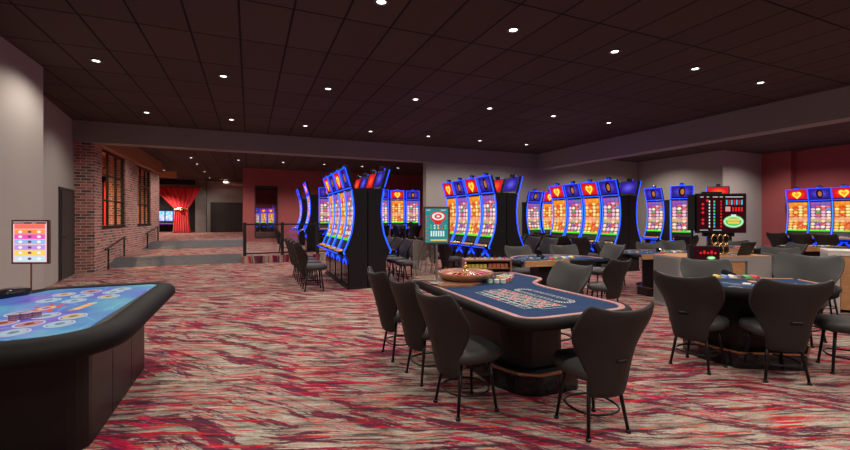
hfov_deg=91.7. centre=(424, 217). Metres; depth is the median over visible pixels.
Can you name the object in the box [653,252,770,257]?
countertop
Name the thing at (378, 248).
machine
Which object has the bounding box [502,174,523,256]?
machine
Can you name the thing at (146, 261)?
floor
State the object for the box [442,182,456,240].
light
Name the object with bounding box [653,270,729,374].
chair
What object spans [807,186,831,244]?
machine
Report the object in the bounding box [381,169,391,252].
light
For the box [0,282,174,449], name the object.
table
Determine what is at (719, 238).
lamp
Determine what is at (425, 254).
chair
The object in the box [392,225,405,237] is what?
chair
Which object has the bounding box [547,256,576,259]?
tray
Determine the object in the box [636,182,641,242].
light
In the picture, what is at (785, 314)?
chair
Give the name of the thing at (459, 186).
light
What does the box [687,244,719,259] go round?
monitor
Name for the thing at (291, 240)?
chair
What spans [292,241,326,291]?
chair
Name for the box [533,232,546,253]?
chair
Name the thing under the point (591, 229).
screen
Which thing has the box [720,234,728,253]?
lamp
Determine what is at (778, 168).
wall
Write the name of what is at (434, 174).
wall
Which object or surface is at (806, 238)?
chair
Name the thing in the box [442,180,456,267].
machine
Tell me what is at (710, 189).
picture
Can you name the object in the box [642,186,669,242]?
machine
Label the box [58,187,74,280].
door
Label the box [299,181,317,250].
machine
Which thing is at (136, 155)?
trim
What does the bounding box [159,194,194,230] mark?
wall
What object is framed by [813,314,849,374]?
chair
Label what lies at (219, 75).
recessed light
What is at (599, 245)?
chair
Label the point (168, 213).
machine
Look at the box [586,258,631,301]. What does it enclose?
chair
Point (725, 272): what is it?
shoe
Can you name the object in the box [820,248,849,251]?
countertop
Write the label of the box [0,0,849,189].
ceiling
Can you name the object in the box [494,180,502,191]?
picture
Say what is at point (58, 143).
wall
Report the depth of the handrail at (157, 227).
17.52 m
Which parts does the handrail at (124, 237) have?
post, grab rail, post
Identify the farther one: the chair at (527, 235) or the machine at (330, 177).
the chair at (527, 235)
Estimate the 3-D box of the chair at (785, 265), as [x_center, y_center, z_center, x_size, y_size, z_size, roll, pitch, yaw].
[4.450,0.942,4.892,0.688,1.015,0.662,0,0,-29]
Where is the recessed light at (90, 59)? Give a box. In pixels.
[89,58,102,62]
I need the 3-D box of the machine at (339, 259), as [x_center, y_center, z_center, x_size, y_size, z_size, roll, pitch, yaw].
[-1.857,0.175,9.252,0.625,2.550,0.636,0,0,-23]
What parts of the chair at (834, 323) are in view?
leg, seat, leg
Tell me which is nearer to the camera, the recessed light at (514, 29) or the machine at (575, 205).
the recessed light at (514, 29)
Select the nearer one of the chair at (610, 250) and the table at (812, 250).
the chair at (610, 250)
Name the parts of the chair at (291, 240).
seat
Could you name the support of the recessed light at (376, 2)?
in the ceiling
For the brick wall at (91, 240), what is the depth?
11.56 m
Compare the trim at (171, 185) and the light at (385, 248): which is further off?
the trim at (171, 185)
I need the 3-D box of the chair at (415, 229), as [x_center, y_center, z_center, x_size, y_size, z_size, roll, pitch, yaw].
[-0.477,0.767,18.215,0.591,0.907,0.614,0,0,-23]
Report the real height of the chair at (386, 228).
0.907 m
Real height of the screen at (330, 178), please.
1.771 m
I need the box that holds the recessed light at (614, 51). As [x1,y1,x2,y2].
[608,49,620,53]
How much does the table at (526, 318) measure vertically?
0.800 m
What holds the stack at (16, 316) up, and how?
on the table at (65, 371)
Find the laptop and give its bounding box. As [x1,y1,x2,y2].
[725,242,756,255]
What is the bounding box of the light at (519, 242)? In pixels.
[516,177,523,245]
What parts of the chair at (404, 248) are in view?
seat, backrest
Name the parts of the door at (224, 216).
panel, panel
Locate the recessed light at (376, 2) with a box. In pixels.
[374,0,388,5]
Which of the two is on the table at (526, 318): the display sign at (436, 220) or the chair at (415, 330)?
the display sign at (436, 220)
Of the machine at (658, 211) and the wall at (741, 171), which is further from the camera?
the wall at (741, 171)
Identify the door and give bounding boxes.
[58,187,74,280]
[210,202,242,231]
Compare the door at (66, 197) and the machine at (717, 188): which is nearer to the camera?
the door at (66, 197)
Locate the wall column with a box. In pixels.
[195,180,206,232]
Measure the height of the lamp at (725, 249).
0.182 m
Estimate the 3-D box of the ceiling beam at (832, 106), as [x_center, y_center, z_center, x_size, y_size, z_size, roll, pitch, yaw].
[8.245,-2.210,8.012,0.450,0.600,18.280,0,0,-23]
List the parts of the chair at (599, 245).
backrest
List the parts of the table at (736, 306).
padded rail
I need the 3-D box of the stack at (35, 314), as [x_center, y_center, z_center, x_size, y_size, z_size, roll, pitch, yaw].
[-2.521,0.625,2.676,0.055,0.039,0.055,0,0,-23]
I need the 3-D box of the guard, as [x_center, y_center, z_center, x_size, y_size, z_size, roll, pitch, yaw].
[-0.015,0.440,4.309,0.240,0.420,0.160,0,0,0]
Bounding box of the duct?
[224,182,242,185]
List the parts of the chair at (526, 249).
seat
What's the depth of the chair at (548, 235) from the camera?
11.87 m
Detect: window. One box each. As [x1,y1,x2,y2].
[102,149,125,228]
[137,165,150,225]
[255,186,277,237]
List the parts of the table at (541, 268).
race rail, padded rail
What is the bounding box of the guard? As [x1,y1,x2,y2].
[412,279,434,280]
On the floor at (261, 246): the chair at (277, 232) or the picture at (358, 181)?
the chair at (277, 232)
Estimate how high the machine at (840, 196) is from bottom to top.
2.550 m
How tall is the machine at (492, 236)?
2.550 m
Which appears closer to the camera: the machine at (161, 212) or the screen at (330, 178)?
the screen at (330, 178)
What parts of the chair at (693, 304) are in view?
leg, leg, backrest, seat, leg, leg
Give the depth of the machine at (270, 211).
35.74 m
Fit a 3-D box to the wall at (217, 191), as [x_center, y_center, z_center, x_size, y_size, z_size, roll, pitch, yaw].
[-13.849,-0.530,28.557,2.900,3.960,0.200,0,0,-23]
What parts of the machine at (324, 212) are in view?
belly door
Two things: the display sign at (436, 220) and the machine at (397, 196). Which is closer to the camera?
the display sign at (436, 220)
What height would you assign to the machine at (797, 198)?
2.550 m
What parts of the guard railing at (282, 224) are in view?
post, post, rail, post, rail, post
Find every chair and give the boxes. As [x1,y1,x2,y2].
[273,227,290,251]
[284,237,311,277]
[287,238,316,281]
[289,239,321,286]
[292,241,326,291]
[367,266,425,361]
[383,225,388,236]
[386,236,395,270]
[386,237,403,275]
[386,238,413,278]
[389,274,457,386]
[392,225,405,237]
[395,239,424,281]
[408,225,421,238]
[414,236,438,271]
[415,284,501,421]
[426,244,447,274]
[438,244,461,268]
[504,245,532,274]
[523,233,540,253]
[524,235,540,253]
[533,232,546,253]
[537,234,551,242]
[539,236,558,253]
[546,260,592,341]
[550,244,578,254]
[552,301,653,442]
[553,235,571,244]
[570,235,598,266]
[586,242,625,297]
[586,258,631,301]
[595,240,625,287]
[636,242,663,248]
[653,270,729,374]
[659,239,685,249]
[674,235,698,249]
[680,257,732,276]
[726,240,749,245]
[738,278,834,385]
[761,246,800,254]
[762,253,800,277]
[766,232,787,246]
[772,252,844,347]
[784,242,807,254]
[789,233,812,244]
[796,254,841,314]
[813,233,838,245]
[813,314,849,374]
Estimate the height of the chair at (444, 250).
0.952 m
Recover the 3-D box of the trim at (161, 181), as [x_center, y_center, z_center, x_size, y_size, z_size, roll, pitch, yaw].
[-17.977,-2.340,26.510,5.700,0.340,0.370,0,0,-23]
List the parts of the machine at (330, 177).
belly door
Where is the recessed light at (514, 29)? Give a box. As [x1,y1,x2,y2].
[506,26,519,32]
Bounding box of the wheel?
[438,262,493,281]
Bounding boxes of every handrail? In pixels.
[104,236,125,268]
[145,226,158,247]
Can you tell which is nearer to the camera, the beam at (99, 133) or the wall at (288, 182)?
the beam at (99, 133)
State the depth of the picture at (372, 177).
9.47 m
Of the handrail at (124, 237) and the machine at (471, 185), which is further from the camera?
the handrail at (124, 237)
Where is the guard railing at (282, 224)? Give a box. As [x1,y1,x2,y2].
[243,222,414,255]
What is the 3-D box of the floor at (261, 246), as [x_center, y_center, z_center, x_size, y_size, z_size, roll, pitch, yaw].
[-9.300,1.220,25.277,21.300,0.460,25.400,0,0,-23]
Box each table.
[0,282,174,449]
[412,272,631,396]
[506,254,610,293]
[621,249,686,296]
[683,274,839,370]
[707,245,762,254]
[776,245,849,255]
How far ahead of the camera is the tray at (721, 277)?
4.44 m
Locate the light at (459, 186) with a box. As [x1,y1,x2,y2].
[452,180,468,242]
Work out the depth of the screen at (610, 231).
11.25 m
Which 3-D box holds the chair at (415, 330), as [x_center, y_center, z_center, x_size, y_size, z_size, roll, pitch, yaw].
[0.001,0.988,3.759,0.626,0.925,0.602,0,0,-25]
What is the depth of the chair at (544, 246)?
10.85 m
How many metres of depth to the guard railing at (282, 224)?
13.53 m
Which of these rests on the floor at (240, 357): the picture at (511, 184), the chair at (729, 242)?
the chair at (729, 242)
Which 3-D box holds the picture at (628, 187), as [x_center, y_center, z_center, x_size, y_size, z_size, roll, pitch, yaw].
[5.685,-0.840,11.552,0.097,0.320,0.530,0,0,-23]
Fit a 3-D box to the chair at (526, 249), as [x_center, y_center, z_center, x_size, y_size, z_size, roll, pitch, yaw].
[1.881,0.997,7.980,0.591,0.907,0.614,0,0,-15]
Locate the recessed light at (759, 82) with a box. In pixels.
[754,81,766,84]
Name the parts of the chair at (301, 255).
leg, seat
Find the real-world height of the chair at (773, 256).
0.861 m
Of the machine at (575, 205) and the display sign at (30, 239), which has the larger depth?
the machine at (575, 205)
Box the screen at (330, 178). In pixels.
[327,174,339,244]
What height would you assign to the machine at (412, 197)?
2.550 m
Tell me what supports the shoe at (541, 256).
on the table at (541, 268)
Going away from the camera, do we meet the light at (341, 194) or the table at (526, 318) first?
the table at (526, 318)
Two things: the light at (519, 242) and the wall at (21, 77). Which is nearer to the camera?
the wall at (21, 77)
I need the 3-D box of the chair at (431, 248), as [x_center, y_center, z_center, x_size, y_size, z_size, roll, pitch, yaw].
[0.313,0.974,10.601,0.645,0.952,0.620,0,0,-23]
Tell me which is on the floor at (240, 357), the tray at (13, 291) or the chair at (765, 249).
the chair at (765, 249)
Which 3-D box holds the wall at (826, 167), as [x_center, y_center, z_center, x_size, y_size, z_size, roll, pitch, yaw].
[16.511,-0.530,9.696,0.220,3.960,14.900,0,0,-23]
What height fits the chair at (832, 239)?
0.952 m
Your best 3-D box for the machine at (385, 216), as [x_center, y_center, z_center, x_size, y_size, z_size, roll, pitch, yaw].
[-1.942,-0.055,18.403,0.636,2.550,0.625,0,0,-13]
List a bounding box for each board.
[687,194,694,245]
[695,192,745,254]
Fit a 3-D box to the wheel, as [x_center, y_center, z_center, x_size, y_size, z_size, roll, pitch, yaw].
[0.428,0.560,4.378,0.600,0.180,0.600,0,0,-23]
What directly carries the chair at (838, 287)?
on the floor at (240, 357)
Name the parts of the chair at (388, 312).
backrest, leg, leg, seat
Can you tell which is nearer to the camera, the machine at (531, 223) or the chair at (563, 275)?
the chair at (563, 275)
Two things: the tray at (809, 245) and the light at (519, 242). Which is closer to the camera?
the tray at (809, 245)
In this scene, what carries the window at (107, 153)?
in the brick wall at (91, 240)
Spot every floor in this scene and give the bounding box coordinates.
[45,257,849,449]
[109,253,241,267]
[119,231,400,263]
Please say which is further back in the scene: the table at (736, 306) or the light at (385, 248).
the light at (385, 248)
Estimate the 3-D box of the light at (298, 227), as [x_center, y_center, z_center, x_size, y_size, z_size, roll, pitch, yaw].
[-5.652,-0.361,18.462,0.234,1.771,0.636,0,0,-23]
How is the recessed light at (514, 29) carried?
in the ceiling
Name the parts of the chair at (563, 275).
backrest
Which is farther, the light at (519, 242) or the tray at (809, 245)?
the light at (519, 242)
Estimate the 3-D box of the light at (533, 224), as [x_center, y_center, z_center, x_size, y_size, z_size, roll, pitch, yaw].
[4.245,-0.131,15.934,0.636,1.771,0.234,0,0,-23]
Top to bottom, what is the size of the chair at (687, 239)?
0.952 m
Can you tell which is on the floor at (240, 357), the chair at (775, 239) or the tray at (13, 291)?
the chair at (775, 239)
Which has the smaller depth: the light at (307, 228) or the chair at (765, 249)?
the chair at (765, 249)
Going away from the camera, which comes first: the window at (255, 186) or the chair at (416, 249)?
the chair at (416, 249)
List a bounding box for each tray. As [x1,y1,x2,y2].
[0,287,32,297]
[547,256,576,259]
[659,251,684,253]
[713,274,760,279]
[808,245,831,246]
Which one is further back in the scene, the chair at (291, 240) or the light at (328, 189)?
the light at (328, 189)
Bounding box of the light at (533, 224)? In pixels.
[526,191,542,233]
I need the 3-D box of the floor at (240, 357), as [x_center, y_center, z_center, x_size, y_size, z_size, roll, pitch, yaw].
[-3.570,1.510,18.588,32.000,0.120,47.000,0,0,-23]
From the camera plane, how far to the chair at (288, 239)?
9.39 m
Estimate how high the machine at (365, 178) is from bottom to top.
2.550 m
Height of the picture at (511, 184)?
0.320 m
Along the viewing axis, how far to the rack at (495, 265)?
5.05 m
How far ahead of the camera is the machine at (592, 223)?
11.85 m
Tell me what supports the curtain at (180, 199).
hanging from the wall column
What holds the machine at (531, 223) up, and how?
on the floor at (240, 357)
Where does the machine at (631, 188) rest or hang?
on the floor at (240, 357)
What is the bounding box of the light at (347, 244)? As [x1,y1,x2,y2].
[338,167,354,254]
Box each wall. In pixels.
[0,36,42,289]
[43,95,73,287]
[74,142,158,272]
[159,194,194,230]
[207,181,242,231]
[243,168,422,241]
[423,160,636,258]
[637,150,761,245]
[762,150,795,246]
[796,144,849,188]
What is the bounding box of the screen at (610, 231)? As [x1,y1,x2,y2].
[597,179,620,243]
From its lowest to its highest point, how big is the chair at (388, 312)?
0.925 m
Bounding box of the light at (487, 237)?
[476,175,496,248]
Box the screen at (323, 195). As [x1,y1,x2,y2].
[319,187,327,222]
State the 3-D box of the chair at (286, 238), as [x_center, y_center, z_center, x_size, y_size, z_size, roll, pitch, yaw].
[-3.108,0.960,10.154,0.663,0.979,0.638,0,0,-23]
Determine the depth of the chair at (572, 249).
8.50 m
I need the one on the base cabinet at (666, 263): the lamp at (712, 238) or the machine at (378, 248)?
the lamp at (712, 238)
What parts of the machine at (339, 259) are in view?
belly door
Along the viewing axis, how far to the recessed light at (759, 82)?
7.64 m
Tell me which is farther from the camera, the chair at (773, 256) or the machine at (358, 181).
the machine at (358, 181)
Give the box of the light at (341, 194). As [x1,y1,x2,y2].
[332,171,345,248]
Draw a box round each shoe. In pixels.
[537,254,545,258]
[721,269,735,274]
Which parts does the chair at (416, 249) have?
seat, backrest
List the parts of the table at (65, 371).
padded rail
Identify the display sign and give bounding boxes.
[11,220,50,288]
[423,207,449,283]
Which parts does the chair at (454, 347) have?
leg, backrest, leg, leg, seat, leg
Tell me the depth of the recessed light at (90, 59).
6.57 m
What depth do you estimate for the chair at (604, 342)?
2.63 m
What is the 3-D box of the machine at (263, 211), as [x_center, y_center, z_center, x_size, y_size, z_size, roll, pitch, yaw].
[-13.928,0.200,35.647,0.509,2.040,0.500,0,0,-13]
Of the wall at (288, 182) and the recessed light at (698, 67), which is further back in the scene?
the wall at (288, 182)
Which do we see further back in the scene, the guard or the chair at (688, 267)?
the chair at (688, 267)
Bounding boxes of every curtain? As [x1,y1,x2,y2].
[104,181,105,225]
[159,186,200,232]
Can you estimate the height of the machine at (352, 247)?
2.550 m
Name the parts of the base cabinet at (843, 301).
drawer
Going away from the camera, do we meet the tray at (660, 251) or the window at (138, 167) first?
the tray at (660, 251)
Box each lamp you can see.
[709,234,716,245]
[714,234,722,244]
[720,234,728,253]
[723,245,728,254]
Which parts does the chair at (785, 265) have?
backrest, leg, seat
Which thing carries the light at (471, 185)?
attached to the machine at (471, 185)
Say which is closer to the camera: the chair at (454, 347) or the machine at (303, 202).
the chair at (454, 347)
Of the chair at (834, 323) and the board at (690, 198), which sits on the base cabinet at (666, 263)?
the board at (690, 198)
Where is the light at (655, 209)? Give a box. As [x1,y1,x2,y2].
[644,188,663,238]
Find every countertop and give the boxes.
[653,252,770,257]
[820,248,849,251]
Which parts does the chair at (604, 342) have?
leg, seat, leg, leg, backrest, handle, leg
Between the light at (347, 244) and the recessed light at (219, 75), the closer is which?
the recessed light at (219, 75)
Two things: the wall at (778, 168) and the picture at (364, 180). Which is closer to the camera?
the picture at (364, 180)
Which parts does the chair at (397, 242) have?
backrest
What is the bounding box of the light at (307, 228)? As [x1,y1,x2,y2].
[303,183,310,231]
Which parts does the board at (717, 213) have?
frame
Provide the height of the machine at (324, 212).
2.550 m
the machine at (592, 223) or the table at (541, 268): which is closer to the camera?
the table at (541, 268)
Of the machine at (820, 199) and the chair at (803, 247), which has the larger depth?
the machine at (820, 199)
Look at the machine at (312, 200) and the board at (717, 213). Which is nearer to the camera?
the board at (717, 213)
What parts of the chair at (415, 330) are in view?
leg, backrest, leg, seat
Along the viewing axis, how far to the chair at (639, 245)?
9.31 m
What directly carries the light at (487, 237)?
attached to the machine at (492, 236)
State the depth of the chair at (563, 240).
11.16 m
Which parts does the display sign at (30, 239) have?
frame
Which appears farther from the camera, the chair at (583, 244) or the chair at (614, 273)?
the chair at (583, 244)
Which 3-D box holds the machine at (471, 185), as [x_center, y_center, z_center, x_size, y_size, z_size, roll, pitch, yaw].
[1.292,0.175,10.790,0.625,2.550,0.636,0,0,-23]
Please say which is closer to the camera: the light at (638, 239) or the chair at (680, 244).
the chair at (680, 244)
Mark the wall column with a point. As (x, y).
(201, 197)
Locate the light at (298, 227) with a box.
[296,189,301,229]
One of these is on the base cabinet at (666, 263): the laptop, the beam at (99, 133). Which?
the laptop
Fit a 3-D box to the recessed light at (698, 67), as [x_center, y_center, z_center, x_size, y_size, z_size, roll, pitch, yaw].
[4.545,-2.504,6.940,0.180,0.012,0.180,0,0,-23]
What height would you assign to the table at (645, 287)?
0.827 m
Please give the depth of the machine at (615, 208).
11.15 m
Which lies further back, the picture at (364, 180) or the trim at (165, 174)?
the trim at (165, 174)
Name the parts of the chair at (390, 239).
backrest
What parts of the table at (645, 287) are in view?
padded rail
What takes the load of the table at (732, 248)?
on the floor at (240, 357)
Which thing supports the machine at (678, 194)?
on the floor at (240, 357)
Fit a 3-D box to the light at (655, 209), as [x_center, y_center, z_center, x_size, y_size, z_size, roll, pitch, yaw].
[7.908,-0.131,14.271,0.230,1.771,0.636,0,0,-26]
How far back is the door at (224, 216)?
28.40 m
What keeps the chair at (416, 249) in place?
on the floor at (240, 357)
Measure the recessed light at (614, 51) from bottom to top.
0.012 m
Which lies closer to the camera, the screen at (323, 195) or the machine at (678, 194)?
the machine at (678, 194)
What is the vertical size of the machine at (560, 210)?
2.550 m
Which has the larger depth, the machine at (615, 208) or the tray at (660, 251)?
the machine at (615, 208)
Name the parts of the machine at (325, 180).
belly door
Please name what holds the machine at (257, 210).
on the floor at (261, 246)
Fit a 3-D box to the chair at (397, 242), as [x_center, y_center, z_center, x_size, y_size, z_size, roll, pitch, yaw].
[-0.860,0.974,10.460,0.645,0.952,0.620,0,0,-23]
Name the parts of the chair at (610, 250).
seat, backrest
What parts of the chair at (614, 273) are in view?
seat, backrest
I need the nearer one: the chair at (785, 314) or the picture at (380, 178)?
the chair at (785, 314)
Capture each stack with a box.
[8,313,19,320]
[20,312,31,319]
[31,310,41,317]
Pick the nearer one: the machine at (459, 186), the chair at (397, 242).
the chair at (397, 242)
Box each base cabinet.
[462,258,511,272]
[653,252,771,305]
[820,248,849,312]
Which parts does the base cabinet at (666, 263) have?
drawer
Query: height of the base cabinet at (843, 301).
0.945 m
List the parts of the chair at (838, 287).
leg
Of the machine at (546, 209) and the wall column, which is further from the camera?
the wall column
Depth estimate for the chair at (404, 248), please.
9.88 m
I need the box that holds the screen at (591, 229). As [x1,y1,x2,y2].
[579,181,600,240]
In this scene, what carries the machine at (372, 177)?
on the floor at (240, 357)
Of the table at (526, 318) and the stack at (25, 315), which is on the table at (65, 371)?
the stack at (25, 315)
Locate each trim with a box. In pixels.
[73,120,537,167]
[99,145,161,174]
[102,177,194,184]
[102,183,194,187]
[159,171,176,177]
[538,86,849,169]
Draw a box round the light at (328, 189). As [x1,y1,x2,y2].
[322,177,333,244]
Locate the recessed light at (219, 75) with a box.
[218,74,228,77]
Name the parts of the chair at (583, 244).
seat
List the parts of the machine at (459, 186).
belly door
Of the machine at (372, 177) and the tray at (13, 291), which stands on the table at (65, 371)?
the tray at (13, 291)
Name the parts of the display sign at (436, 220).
frame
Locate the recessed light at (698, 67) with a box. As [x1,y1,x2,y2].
[689,66,701,70]
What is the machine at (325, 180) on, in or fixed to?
on the floor at (240, 357)
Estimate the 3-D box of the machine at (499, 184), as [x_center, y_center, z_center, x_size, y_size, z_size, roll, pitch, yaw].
[1.886,0.175,11.042,0.625,2.550,0.636,0,0,-23]
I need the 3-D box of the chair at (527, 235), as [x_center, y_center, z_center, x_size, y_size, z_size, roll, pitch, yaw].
[3.391,0.960,12.684,0.663,0.979,0.638,0,0,-23]
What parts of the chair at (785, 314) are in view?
leg, leg, seat, leg, backrest, handle, leg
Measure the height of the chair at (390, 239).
0.952 m
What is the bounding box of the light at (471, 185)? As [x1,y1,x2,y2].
[463,178,481,243]
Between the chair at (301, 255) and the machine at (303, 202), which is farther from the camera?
the machine at (303, 202)
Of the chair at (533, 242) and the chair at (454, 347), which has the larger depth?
the chair at (533, 242)
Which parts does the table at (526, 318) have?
padded rail, race rail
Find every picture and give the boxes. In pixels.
[354,179,360,187]
[360,176,367,187]
[366,173,375,187]
[374,170,384,186]
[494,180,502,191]
[503,177,518,190]
[620,181,636,193]
[708,187,727,192]
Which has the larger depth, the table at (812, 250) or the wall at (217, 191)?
the wall at (217, 191)
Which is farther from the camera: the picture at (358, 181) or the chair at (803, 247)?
the picture at (358, 181)
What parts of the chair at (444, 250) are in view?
seat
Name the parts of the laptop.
lid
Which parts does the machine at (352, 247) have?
belly door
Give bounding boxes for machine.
[159,210,164,231]
[165,210,173,231]
[256,208,259,231]
[260,208,266,231]
[268,208,273,231]
[292,188,307,244]
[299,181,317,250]
[317,174,334,276]
[319,187,329,243]
[321,171,339,279]
[326,168,345,284]
[331,165,366,289]
[354,175,361,187]
[359,173,368,187]
[366,170,377,187]
[367,166,396,287]
[382,189,388,237]
[390,189,404,238]
[406,189,419,239]
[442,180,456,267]
[450,178,468,267]
[459,175,481,257]
[471,173,505,257]
[489,177,504,193]
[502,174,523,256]
[522,189,542,253]
[538,190,553,253]
[549,183,567,237]
[563,181,583,243]
[579,179,601,266]
[594,177,628,271]
[618,178,643,270]
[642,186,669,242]
[670,183,693,240]
[706,184,731,244]
[785,187,808,243]
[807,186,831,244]
[831,184,849,246]

